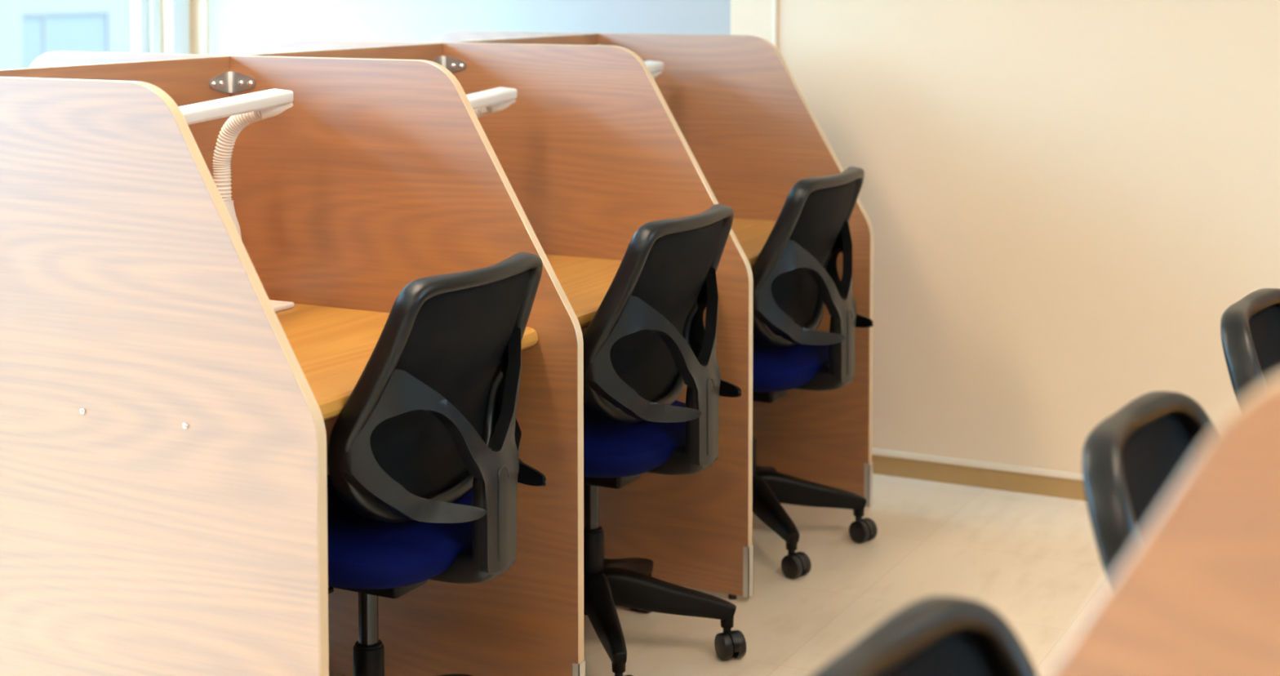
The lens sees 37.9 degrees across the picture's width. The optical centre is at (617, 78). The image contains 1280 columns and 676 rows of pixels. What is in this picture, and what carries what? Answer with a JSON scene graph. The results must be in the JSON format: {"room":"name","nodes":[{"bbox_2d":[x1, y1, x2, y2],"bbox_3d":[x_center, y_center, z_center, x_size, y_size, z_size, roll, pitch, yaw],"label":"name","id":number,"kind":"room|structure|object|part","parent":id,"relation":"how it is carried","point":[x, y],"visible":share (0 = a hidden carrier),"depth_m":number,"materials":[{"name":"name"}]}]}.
{"room":"study room","nodes":[
{"label":"study room","id":0,"kind":"room"},
{"bbox_2d":[160,0,191,53],"bbox_3d":[-3.523,-0.014,2.068,0.140,2.500,9.040,2,4,27],"label":"wall","id":1,"kind":"structure","parent":0,"point":[166,24],"depth_m":5.96,"materials":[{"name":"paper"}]},
{"bbox_2d":[131,0,161,53],"bbox_3d":[-2.859,-0.321,3.282,0.150,1.625,6.095,2,4,27],"label":"window","id":2,"kind":"structure","parent":1,"relation":"in","point":[146,15],"depth_m":5.93,"materials":[{"name":"white"}]},
{"bbox_3d":[-1.850,-0.446,5.256,0.025,1.510,1.504,2,4,27],"label":"sash","id":3,"kind":"part","parent":2,"relation":"part of","materials":[{"name":"white"}]},
{"bbox_2d":[169,0,189,53],"bbox_3d":[-1.408,-0.272,5.984,0.012,2.430,0.081,2,4,27],"label":"trim","id":4,"kind":"structure","parent":1,"relation":"attached to","point":[179,9],"depth_m":5.98,"materials":[{"name":"white"}]},
{"bbox_2d":[328,473,1108,675],"bbox_3d":[-0.418,1.373,0.538,7.090,0.100,9.280,2,4,27],"label":"floor","id":5,"kind":"structure","parent":0,"point":[1034,560],"depth_m":4.15,"materials":[{"name":"beige tile"}]},
{"bbox_2d":[0,55,537,675],"bbox_3d":[-0.936,0.569,3.307,1.559,1.192,0.766,2,4,27],"label":"study carrel","id":6,"kind":"object","parent":5,"relation":"on","point":[163,483],"visible":1,"depth_m":2.77,"materials":[{"name":"laminate"}]},
{"bbox_3d":[-0.930,0.554,3.318,0.020,1.157,0.740,2,4,27],"label":"panel","id":7,"kind":"part","parent":6,"relation":"part of","materials":[{"name":"laminate"}]},
{"bbox_3d":[-1.105,0.583,2.981,1.552,1.179,0.021,2,4,27],"label":"panel","id":8,"kind":"part","parent":6,"relation":"part of","materials":[{"name":"laminate"}]},
{"bbox_2d":[177,88,294,311],"bbox_3d":[-0.741,0.233,3.327,0.194,0.421,0.445,2,4,27],"label":"desk lamp","id":9,"kind":"object","parent":6,"relation":"on","point":[244,109],"visible":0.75,"depth_m":3.38,"materials":[{"name":"beige plastic"}]},
{"bbox_2d":[187,106,275,124],"bbox_3d":[-0.701,0.065,3.238,0.036,0.002,0.300,6,9,27],"label":"diffuser","id":10,"kind":"object","parent":9,"relation":"attached to","point":[273,106],"depth_m":3.25,"materials":[{"name":"white plastic"}]},
{"bbox_2d":[28,42,622,675],"bbox_3d":[-0.585,0.530,3.984,1.559,1.192,0.763,2,4,27],"label":"study carrel","id":11,"kind":"object","parent":5,"relation":"on","point":[381,175],"visible":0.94,"depth_m":3.44,"materials":[{"name":"laminate"}]},
{"bbox_3d":[-0.580,0.515,3.994,0.020,1.157,0.740,2,4,27],"label":"panel","id":12,"kind":"part","parent":11,"relation":"part of","materials":[{"name":"laminate"}]},
{"bbox_2d":[466,86,517,118],"bbox_3d":[-0.368,0.214,3.992,0.194,0.383,0.445,2,4,27],"label":"desk lamp","id":13,"kind":"object","parent":11,"relation":"on","point":[489,101],"visible":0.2,"depth_m":4.01,"materials":[{"name":"beige plastic"}]},
{"bbox_2d":[326,251,546,675],"bbox_3d":[-0.395,0.732,3.062,0.576,0.893,0.552,2,4,27],"label":"office chair","id":14,"kind":"object","parent":5,"relation":"on","point":[425,468],"visible":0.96,"depth_m":2.90,"materials":[{"name":"black plastic"}]},
{"bbox_3d":[-0.504,0.845,2.945,0.025,0.036,0.177,1,3,22],"label":"lever","id":15,"kind":"part","parent":14,"relation":"part of","materials":[{"name":"black plastic"}]},
{"bbox_3d":[-0.435,0.747,3.071,0.450,0.099,0.464,2,4,27],"label":"seat","id":16,"kind":"part","parent":14,"relation":"part of","materials":[{"name":"blue fabric"}]},
{"bbox_3d":[-0.265,0.493,2.968,0.170,0.405,0.458,2,4,27],"label":"frame","id":17,"kind":"part","parent":14,"relation":"part of","materials":[{"name":"black plastic"}]},
{"bbox_3d":[-0.326,1.058,3.203,0.054,0.107,0.273,2,4,33],"label":"leg","id":18,"kind":"part","parent":14,"relation":"part of","materials":[{"name":"black plastic"}]},
{"bbox_2d":[260,30,873,599],"bbox_3d":[-0.230,0.491,4.670,1.559,1.192,0.786,2,4,27],"label":"study carrel","id":19,"kind":"object","parent":5,"relation":"on","point":[593,148],"visible":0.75,"depth_m":4.18,"materials":[{"name":"laminate"}]},
{"bbox_3d":[-0.230,0.477,4.669,0.020,1.157,0.740,2,4,27],"label":"panel","id":20,"kind":"part","parent":19,"relation":"part of","materials":[{"name":"laminate"}]},
{"bbox_3d":[-0.055,0.467,5.008,1.552,1.179,0.021,2,4,27],"label":"panel","id":21,"kind":"part","parent":19,"relation":"part of","materials":[{"name":"laminate"}]},
{"bbox_2d":[644,60,663,78],"bbox_3d":[-0.032,0.162,4.674,0.194,0.409,0.445,2,4,27],"label":"desk lamp","id":22,"kind":"object","parent":19,"relation":"on","point":[655,68],"visible":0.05,"depth_m":4.72,"materials":[{"name":"beige plastic"}]},
{"bbox_2d":[582,204,746,675],"bbox_3d":[-0.048,0.695,3.713,0.610,0.893,0.545,2,4,27],"label":"office chair","id":23,"kind":"object","parent":5,"relation":"on","point":[646,340],"visible":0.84,"depth_m":3.55,"materials":[{"name":"black plastic"}]},
{"bbox_3d":[-0.021,1.037,3.562,0.054,0.107,0.273,-1,3,-12],"label":"leg","id":24,"kind":"part","parent":23,"relation":"part of","materials":[{"name":"black plastic"}]},
{"bbox_3d":[0.016,1.021,3.848,0.056,0.107,0.273,2,4,27],"label":"leg","id":25,"kind":"part","parent":23,"relation":"part of","materials":[{"name":"black plastic"}]},
{"bbox_3d":[-0.077,0.711,3.707,0.450,0.099,0.464,2,4,27],"label":"seat","id":26,"kind":"part","parent":23,"relation":"part of","materials":[{"name":"blue fabric"}]},
{"bbox_3d":[0.093,0.457,3.604,0.170,0.405,0.458,2,4,27],"label":"frame","id":27,"kind":"part","parent":23,"relation":"part of","materials":[{"name":"black plastic"}]},
{"bbox_3d":[0.100,1.030,3.695,0.273,0.107,0.054,0,3,6],"label":"leg","id":28,"kind":"part","parent":23,"relation":"part of","materials":[{"name":"black plastic"}]},
{"bbox_2d":[751,166,877,578],"bbox_3d":[0.298,0.654,4.427,0.590,0.893,0.554,2,4,27],"label":"office chair","id":29,"kind":"object","parent":5,"relation":"on","point":[795,274],"visible":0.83,"depth_m":4.26,"materials":[{"name":"black plastic"}]},
{"bbox_3d":[0.350,0.980,4.578,0.054,0.107,0.273,1,3,17],"label":"leg","id":30,"kind":"part","parent":29,"relation":"part of","materials":[{"name":"black plastic"}]},
{"bbox_3d":[0.353,0.996,4.288,0.054,0.107,0.273,-1,3,-19],"label":"leg","id":31,"kind":"part","parent":29,"relation":"part of","materials":[{"name":"black plastic"}]},
{"bbox_3d":[0.279,0.670,4.427,0.450,0.099,0.464,2,4,27],"label":"seat","id":32,"kind":"part","parent":29,"relation":"part of","materials":[{"name":"blue fabric"}]},
{"bbox_3d":[0.450,0.415,4.324,0.170,0.405,0.458,2,4,27],"label":"frame","id":33,"kind":"part","parent":29,"relation":"part of","materials":[{"name":"black plastic"}]},
{"bbox_3d":[0.457,0.988,4.434,0.273,0.107,0.054,0,3,-1],"label":"leg","id":34,"kind":"part","parent":29,"relation":"part of","materials":[{"name":"black plastic"}]},
{"bbox_2d":[812,595,1038,675],"bbox_3d":[0.386,0.841,1.185,0.554,0.886,0.562,2,4,31],"label":"office chair","id":35,"kind":"object","parent":5,"relation":"on","point":[933,635],"visible":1,"depth_m":1.37,"materials":[{"name":"black plastic"}]},
{"bbox_2d":[1081,391,1215,582],"bbox_3d":[0.757,0.800,1.899,0.575,0.887,0.555,2,4,31],"label":"office chair","id":36,"kind":"object","parent":5,"relation":"on","point":[1135,457],"visible":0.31,"depth_m":1.99,"materials":[{"name":"black plastic"}]},
{"bbox_2d":[1046,373,1279,675],"bbox_3d":[1.053,0.637,2.079,0.785,1.192,2.924,2,4,27],"label":"partition panel","id":37,"kind":"object","parent":5,"relation":"on","point":[1197,593],"visible":1,"depth_m":0.82,"materials":[{"name":"laminate"}]},
{"bbox_2d":[1220,288,1279,404],"bbox_3d":[1.091,0.764,2.544,0.569,0.886,0.546,2,4,31],"label":"office chair","id":38,"kind":"object","parent":5,"relation":"on","point":[1250,327],"visible":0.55,"depth_m":2.58,"materials":[{"name":"black plastic"}]},
{"bbox_2d":[191,0,1279,473],"bbox_3d":[1.623,-0.159,4.558,6.990,2.500,0.120,2,4,27],"label":"wall","id":39,"kind":"structure","parent":0,"point":[1066,203],"depth_m":4.79,"materials":[{"name":"beige paint"}]},
{"bbox_2d":[210,0,730,54],"bbox_3d":[-0.498,-0.514,5.593,1.846,1.492,0.032,2,4,27],"label":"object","id":40,"kind":"object","parent":39,"relation":"attached to","point":[237,27],"visible":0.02,"depth_m":5.64,"materials":[{"name":"white"}]},
{"bbox_2d":[772,0,777,48],"bbox_3d":[0.431,-0.223,5.099,0.014,2.430,0.009,2,4,27],"label":"trim","id":41,"kind":"structure","parent":39,"relation":"attached to","point":[774,2],"depth_m":5.10,"materials":[{"name":"beige"}]},
{"bbox_2d":[871,448,1086,501],"bbox_3d":[1.655,1.061,4.535,6.850,0.068,0.014,2,4,27],"label":"baseboard","id":42,"kind":"structure","parent":39,"relation":"attached to","point":[1055,483],"depth_m":4.90,"materials":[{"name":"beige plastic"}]},
{"label":"outside","id":43,"kind":"structure","parent":0,"visible":0},
{"bbox_3d":[-21.656,4.011,8.174,37.350,0.200,130.000,2,4,27],"label":"ground","id":44,"kind":"structure","parent":43,"visible":0},
{"bbox_2d":[0,0,132,69],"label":"window","id":45,"kind":"structure","parent":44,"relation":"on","point":[29,29],"depth_m":21.47,"materials":[{"name":"blue"}]},
{"bbox_3d":[-6.398,-0.439,21.565,0.018,0.610,1.360,2,4,27],"label":"pane","id":46,"kind":"part","parent":45,"relation":"part of","materials":[{"name":"clear glass"}]}
]}

